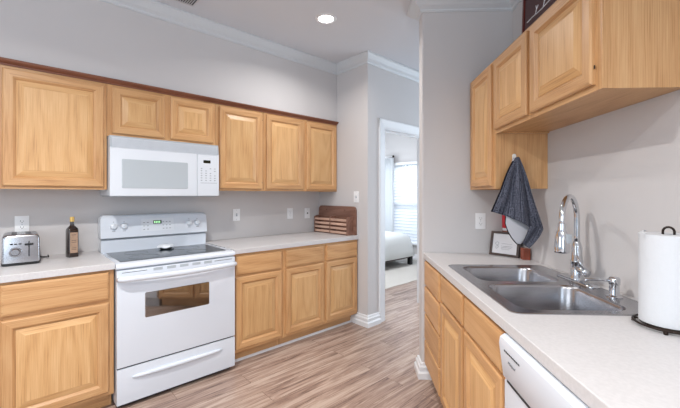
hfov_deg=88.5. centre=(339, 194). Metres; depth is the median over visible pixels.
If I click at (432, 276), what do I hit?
base cabinet
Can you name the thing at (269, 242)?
countertop
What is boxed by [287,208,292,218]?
wall outlet
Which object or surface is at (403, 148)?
wall
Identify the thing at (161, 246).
spoon rest
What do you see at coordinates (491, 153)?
upper cabinet
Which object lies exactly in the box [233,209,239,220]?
light switch
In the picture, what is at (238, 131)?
upper cabinet
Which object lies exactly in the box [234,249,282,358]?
base cabinet
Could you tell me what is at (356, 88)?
wall
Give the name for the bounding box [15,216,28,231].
wall outlet
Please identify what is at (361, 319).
baseboard
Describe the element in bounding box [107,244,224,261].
glass cooktop
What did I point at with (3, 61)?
trim
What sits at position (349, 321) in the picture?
trim
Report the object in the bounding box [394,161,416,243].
window blind
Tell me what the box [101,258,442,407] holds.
floor
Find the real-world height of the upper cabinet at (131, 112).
0.393 m
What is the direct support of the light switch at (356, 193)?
attached to the wall at (356, 88)
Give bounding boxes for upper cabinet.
[0,64,106,189]
[107,84,214,144]
[215,104,262,190]
[263,112,336,191]
[470,59,547,189]
[493,0,679,133]
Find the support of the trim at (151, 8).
attached to the wall at (94, 37)
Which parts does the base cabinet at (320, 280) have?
drawer, door, raised panel, drawer, door, raised panel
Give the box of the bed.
[385,231,413,264]
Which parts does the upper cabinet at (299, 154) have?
door, raised panel, door, raised panel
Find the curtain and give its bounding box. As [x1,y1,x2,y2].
[385,158,393,231]
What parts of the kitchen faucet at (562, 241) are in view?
spout, deck plate, lever handle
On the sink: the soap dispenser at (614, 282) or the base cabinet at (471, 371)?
the soap dispenser at (614, 282)
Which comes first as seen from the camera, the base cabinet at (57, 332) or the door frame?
the base cabinet at (57, 332)
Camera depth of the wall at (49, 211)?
2.85 m
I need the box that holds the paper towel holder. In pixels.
[631,226,679,334]
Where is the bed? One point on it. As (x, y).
(398, 246)
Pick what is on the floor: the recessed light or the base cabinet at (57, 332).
the base cabinet at (57, 332)
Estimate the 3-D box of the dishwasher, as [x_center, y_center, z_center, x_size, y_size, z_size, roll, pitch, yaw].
[0.848,0.900,0.874,0.640,0.866,0.598,0,0,2]
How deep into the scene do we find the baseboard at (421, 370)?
2.54 m
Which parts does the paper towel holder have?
rod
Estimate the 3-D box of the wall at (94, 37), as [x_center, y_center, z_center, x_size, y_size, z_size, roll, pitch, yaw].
[-2.272,-1.113,2.022,5.809,0.612,0.305,0,0,-43]
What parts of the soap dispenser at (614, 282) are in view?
pump spout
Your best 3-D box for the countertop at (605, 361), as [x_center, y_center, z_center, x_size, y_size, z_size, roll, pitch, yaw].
[0.854,0.440,0.605,0.644,0.038,3.876,0,0,2]
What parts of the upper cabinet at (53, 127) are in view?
raised panel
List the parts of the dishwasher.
door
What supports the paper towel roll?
on the paper towel holder
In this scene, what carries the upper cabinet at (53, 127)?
attached to the wall at (49, 211)
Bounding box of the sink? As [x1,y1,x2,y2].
[448,264,637,315]
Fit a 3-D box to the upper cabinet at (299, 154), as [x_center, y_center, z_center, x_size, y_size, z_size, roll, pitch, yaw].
[-0.471,-0.421,3.674,0.920,0.768,0.323,0,0,-43]
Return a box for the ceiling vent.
[175,0,198,6]
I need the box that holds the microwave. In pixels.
[100,135,218,196]
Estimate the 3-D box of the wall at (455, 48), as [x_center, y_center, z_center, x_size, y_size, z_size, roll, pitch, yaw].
[0.929,-0.043,2.601,0.654,2.755,0.115,0,0,2]
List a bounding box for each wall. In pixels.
[0,0,336,121]
[0,189,318,259]
[319,64,375,315]
[376,67,418,312]
[385,132,416,253]
[419,11,512,361]
[513,0,679,298]
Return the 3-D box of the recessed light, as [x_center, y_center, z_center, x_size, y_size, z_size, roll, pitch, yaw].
[-0.113,-1.416,2.811,0.176,0.008,0.176,0,0,2]
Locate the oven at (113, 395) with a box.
[111,256,229,404]
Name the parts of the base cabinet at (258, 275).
drawer, door, raised panel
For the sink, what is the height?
0.190 m
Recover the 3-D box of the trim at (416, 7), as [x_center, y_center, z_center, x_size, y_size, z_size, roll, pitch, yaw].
[0.805,-1.376,0.506,0.736,0.088,4.474,0,0,2]
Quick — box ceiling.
[154,0,418,70]
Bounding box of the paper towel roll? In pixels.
[637,230,679,329]
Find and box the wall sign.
[522,0,556,32]
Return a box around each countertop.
[0,251,114,282]
[206,231,358,253]
[423,253,679,407]
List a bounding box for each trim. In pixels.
[0,57,338,125]
[99,0,418,82]
[235,320,350,361]
[407,0,521,20]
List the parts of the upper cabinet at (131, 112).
door, raised panel, door, raised panel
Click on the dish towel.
(515, 201)
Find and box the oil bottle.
[66,217,78,257]
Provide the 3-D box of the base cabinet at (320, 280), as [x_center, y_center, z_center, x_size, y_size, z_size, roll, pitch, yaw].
[-0.362,0.897,3.556,0.920,0.876,0.642,0,0,-43]
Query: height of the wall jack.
0.116 m
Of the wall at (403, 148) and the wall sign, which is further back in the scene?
the wall at (403, 148)
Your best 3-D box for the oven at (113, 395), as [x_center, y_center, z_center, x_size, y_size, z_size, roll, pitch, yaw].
[-1.320,0.898,2.657,0.770,0.871,0.635,0,0,-43]
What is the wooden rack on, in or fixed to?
on the countertop at (269, 242)
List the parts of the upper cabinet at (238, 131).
raised panel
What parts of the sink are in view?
bowl, bowl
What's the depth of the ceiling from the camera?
2.91 m
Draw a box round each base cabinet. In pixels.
[0,269,113,407]
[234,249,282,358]
[278,239,356,344]
[425,261,442,396]
[440,276,505,407]
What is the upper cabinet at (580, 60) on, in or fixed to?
attached to the wall at (621, 167)
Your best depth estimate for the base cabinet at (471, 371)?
1.58 m
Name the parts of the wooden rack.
panel, panel, panel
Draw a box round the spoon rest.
[156,243,173,248]
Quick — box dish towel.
[491,157,542,247]
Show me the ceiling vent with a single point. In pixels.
(192, 3)
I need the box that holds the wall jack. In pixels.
[305,208,309,217]
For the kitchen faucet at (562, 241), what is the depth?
1.64 m
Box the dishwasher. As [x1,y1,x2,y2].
[499,333,589,407]
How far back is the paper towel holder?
1.09 m
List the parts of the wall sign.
sign frame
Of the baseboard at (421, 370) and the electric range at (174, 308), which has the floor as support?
the electric range at (174, 308)
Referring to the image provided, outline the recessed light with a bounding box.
[315,13,336,23]
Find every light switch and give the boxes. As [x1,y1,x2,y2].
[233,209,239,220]
[354,191,358,201]
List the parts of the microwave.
door, control panel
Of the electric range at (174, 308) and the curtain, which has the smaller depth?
the electric range at (174, 308)
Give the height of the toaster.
0.182 m
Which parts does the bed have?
leg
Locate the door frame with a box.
[379,118,418,321]
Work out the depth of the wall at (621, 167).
1.54 m
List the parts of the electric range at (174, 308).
control knob, control knob, control panel, storage drawer, oven door, door handle, drawer pull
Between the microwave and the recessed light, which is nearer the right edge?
the recessed light
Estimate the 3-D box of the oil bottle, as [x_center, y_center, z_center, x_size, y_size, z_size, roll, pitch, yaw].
[-1.824,0.285,2.378,0.060,0.272,0.058,0,0,33]
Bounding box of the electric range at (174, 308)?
[98,212,236,407]
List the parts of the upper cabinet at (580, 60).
raised panel, door, frame, raised panel, door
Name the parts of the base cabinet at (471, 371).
raised panel, door, drawer, raised panel, drawer, door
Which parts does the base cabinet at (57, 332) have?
drawer, raised panel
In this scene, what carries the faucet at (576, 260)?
on the kitchen faucet at (562, 241)
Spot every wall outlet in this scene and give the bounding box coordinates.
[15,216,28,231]
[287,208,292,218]
[475,213,485,228]
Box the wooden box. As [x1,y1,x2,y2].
[520,248,530,259]
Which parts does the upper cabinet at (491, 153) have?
raised panel, door, frame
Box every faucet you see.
[554,194,599,288]
[569,241,584,280]
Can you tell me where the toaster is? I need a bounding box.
[1,231,48,266]
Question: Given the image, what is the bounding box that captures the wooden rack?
[314,205,356,235]
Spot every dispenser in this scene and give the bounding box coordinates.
[583,276,622,298]
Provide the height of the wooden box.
0.074 m
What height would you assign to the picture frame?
0.167 m
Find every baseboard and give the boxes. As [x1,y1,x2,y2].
[350,312,380,327]
[414,355,431,379]
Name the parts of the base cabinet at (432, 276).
drawer, drawer, drawer, drawer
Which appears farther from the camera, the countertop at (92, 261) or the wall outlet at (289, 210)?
the wall outlet at (289, 210)
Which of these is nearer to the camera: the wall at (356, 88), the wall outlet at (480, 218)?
the wall outlet at (480, 218)
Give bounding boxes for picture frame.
[489,231,519,257]

